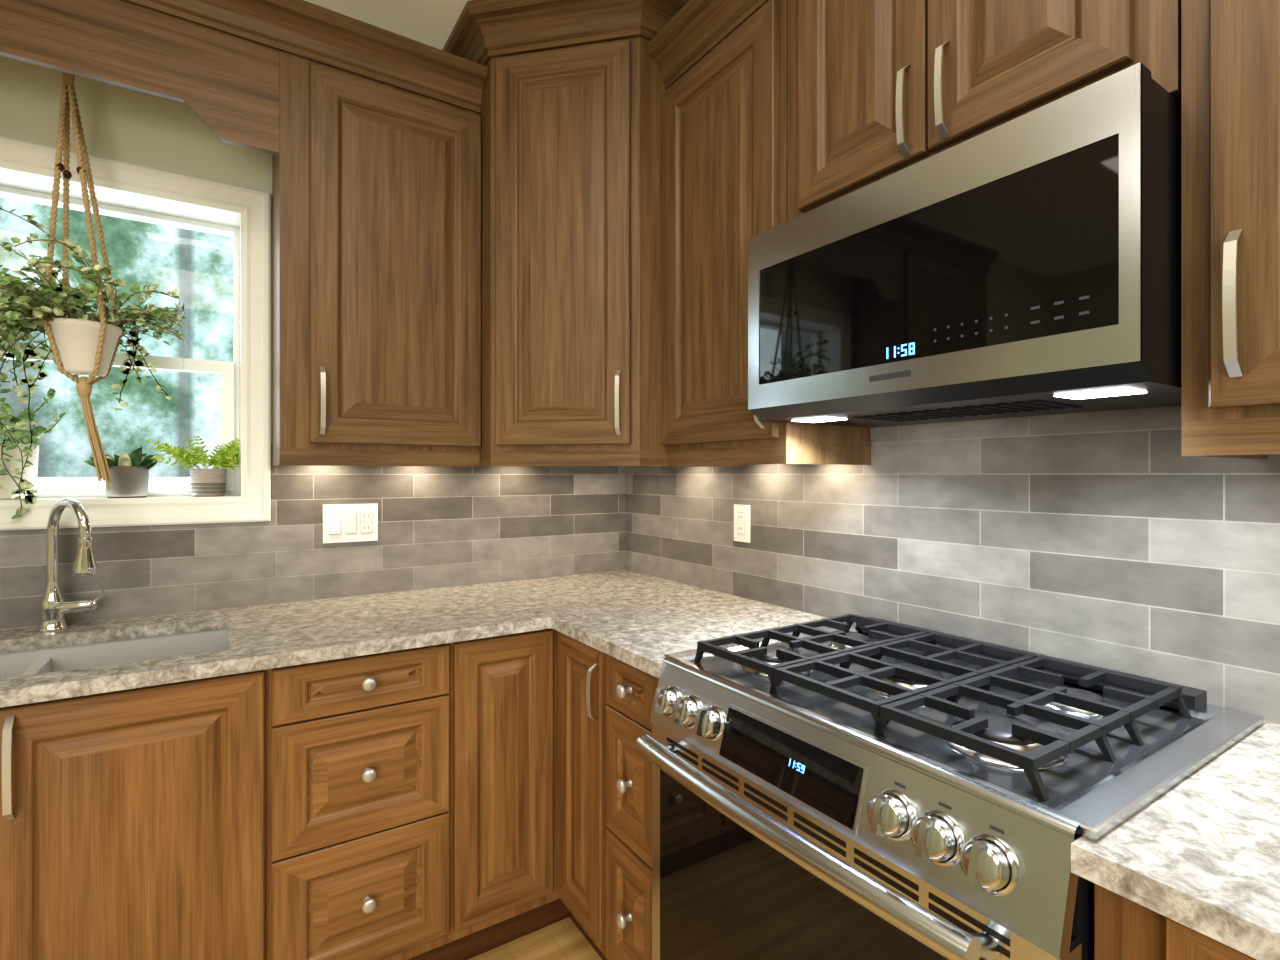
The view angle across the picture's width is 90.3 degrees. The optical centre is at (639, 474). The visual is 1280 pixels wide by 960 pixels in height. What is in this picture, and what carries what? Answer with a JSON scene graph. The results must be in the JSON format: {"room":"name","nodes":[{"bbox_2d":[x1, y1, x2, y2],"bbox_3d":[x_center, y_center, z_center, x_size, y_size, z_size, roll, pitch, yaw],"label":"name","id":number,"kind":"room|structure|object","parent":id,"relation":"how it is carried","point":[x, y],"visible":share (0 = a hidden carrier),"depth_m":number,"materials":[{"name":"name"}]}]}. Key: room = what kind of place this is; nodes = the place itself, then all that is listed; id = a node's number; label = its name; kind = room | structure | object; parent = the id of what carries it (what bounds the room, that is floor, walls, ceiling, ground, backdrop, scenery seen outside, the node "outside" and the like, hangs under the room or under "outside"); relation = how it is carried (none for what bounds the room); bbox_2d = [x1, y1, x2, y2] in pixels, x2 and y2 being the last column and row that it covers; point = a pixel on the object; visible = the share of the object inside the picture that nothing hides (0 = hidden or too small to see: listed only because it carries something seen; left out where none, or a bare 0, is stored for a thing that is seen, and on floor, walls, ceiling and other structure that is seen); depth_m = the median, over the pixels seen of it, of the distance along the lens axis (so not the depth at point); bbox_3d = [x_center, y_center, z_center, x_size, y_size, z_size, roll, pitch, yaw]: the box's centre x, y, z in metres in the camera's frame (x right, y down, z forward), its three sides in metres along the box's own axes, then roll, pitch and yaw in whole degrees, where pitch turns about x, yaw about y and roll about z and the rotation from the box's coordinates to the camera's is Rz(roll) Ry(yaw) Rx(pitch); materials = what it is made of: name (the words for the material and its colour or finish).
{"room":"kitchen","nodes":[
{"label":"kitchen","id":0,"kind":"room"},
{"bbox_2d":[0,56,271,444],"bbox_3d":[-1.948,-0.050,1.473,4.400,2.700,0.180,0,0,-33],"label":"wall","id":1,"kind":"structure","parent":0,"point":[119,123],"depth_m":1.73,"materials":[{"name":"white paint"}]},
{"bbox_2d":[0,136,270,529],"bbox_3d":[-1.559,-0.351,1.709,0.974,0.978,0.199,0,0,-33],"label":"window","id":2,"kind":"structure","parent":1,"relation":"in","point":[125,190],"depth_m":1.85,"materials":[{"name":"white"}]},
{"bbox_2d":[0,388,66,499],"bbox_3d":[-1.641,-0.086,1.626,0.265,0.297,0.114,0,0,-33],"label":"potted plant","id":3,"kind":"object","parent":2,"relation":"in","point":[30,474],"visible":0.73,"depth_m":1.64,"materials":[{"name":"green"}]},
{"bbox_2d":[84,447,164,497],"bbox_3d":[-1.431,-0.008,1.770,0.181,0.141,0.100,0,0,-33],"label":"potted plant","id":4,"kind":"object","parent":2,"relation":"in","point":[129,474],"visible":0.88,"depth_m":1.74,"materials":[{"name":"grey concrete"}]},
{"bbox_2d":[146,436,238,495],"bbox_3d":[-1.295,-0.028,1.852,0.218,0.181,0.102,0,0,-33],"label":"potted plant","id":5,"kind":"object","parent":2,"relation":"on","point":[204,482],"visible":1,"depth_m":1.84,"materials":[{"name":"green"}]},
{"bbox_2d":[0,0,1279,467],"bbox_3d":[-0.604,-0.681,0.682,2.988,1.311,2.588,0,0,-33],"label":"upper cabinet","id":6,"kind":"object","parent":1,"relation":"attached to","point":[522,240],"visible":0.96,"depth_m":1.68,"materials":[{"name":"brown wood"}]},
{"bbox_2d":[748,62,1180,427],"bbox_3d":[0.598,-0.311,1.189,0.416,0.392,0.700,0,0,-33],"label":"microwave","id":7,"kind":"object","parent":6,"relation":"attached to","point":[1030,264],"visible":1,"depth_m":0.94,"materials":[{"name":"silver metal"}]},
{"bbox_2d":[0,405,1279,724],"bbox_3d":[-0.497,0.165,0.520,2.992,0.670,3.000,0,0,-33],"label":"tile backsplash","id":8,"kind":"structure","parent":1,"relation":"attached to","point":[1089,538],"depth_m":1.59,"materials":[{"name":"grey tile"}]},
{"bbox_2d":[323,503,377,542],"bbox_3d":[-0.916,0.153,2.019,0.160,0.120,0.014,0,0,-33],"label":"switch plate","id":9,"kind":"object","parent":8,"relation":"attached to","point":[341,522],"visible":1,"depth_m":2.02,"materials":[{"name":"white plastic"}]},
{"bbox_2d":[734,504,749,542],"bbox_3d":[0.319,0.152,2.000,0.010,0.116,0.070,0,0,-33],"label":"outlet plate","id":10,"kind":"object","parent":8,"relation":"attached to","point":[741,512],"visible":1,"depth_m":1.99,"materials":[{"name":"white plastic"}]},
{"bbox_2d":[304,0,470,49],"bbox_3d":[-0.479,-1.450,-0.781,4.760,0.100,5.560,0,0,-33],"label":"ceiling","id":11,"kind":"structure","parent":0,"point":[428,22],"depth_m":1.94,"materials":[{"name":"beige paint"}]},
{"bbox_2d":[0,72,184,518],"bbox_3d":[-1.474,-0.562,1.499,0.645,1.674,0.266,0,0,-33],"label":"potted plant","id":12,"kind":"object","parent":11,"relation":"hanging from","point":[82,343],"visible":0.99,"depth_m":1.57,"materials":[{"name":"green plant"}]},
{"bbox_2d":[468,917,601,959],"bbox_3d":[-0.479,1.350,-0.781,4.760,0.100,5.560,0,0,-33],"label":"floor","id":13,"kind":"structure","parent":0,"point":[560,940],"depth_m":1.75,"materials":[{"name":"brown wood"}]},
{"bbox_2d":[0,628,1256,959],"bbox_3d":[-0.495,0.858,0.515,2.988,0.883,2.988,0,0,-33],"label":"base cabinet","id":14,"kind":"object","parent":13,"relation":"on","point":[462,800],"visible":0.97,"depth_m":1.43,"materials":[{"name":"brown wood"}]},
{"bbox_2d":[0,570,1279,959],"bbox_3d":[-0.495,0.508,0.516,2.990,0.244,2.990,0,0,-33],"label":"countertop","id":15,"kind":"structure","parent":14,"relation":"on","point":[1203,855],"depth_m":1.48,"materials":[{"name":"stone"}]},
{"bbox_2d":[37,498,106,631],"bbox_3d":[-1.401,0.221,1.560,0.134,0.330,0.180,0,0,-33],"label":"faucet","id":16,"kind":"object","parent":15,"relation":"on","point":[53,605],"visible":1,"depth_m":1.57,"materials":[{"name":"silver metal"}]},
{"bbox_2d":[636,614,1263,959],"bbox_3d":[0.455,0.817,1.123,0.712,0.964,0.786,0,0,-33],"label":"range","id":17,"kind":"object","parent":13,"relation":"on","point":[849,786],"visible":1,"depth_m":0.94,"materials":[{"name":"silver metal"}]},
{"label":"outside","id":18,"kind":"structure","parent":0,"visible":0},
{"bbox_2d":[0,197,232,476],"bbox_3d":[-6.645,-3.700,9.047,28.000,18.000,0.001,0,0,-33],"label":"window glass","id":19,"kind":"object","parent":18,"point":[199,265],"depth_m":8.86,"materials":[{"name":"clear glass"}]}
]}

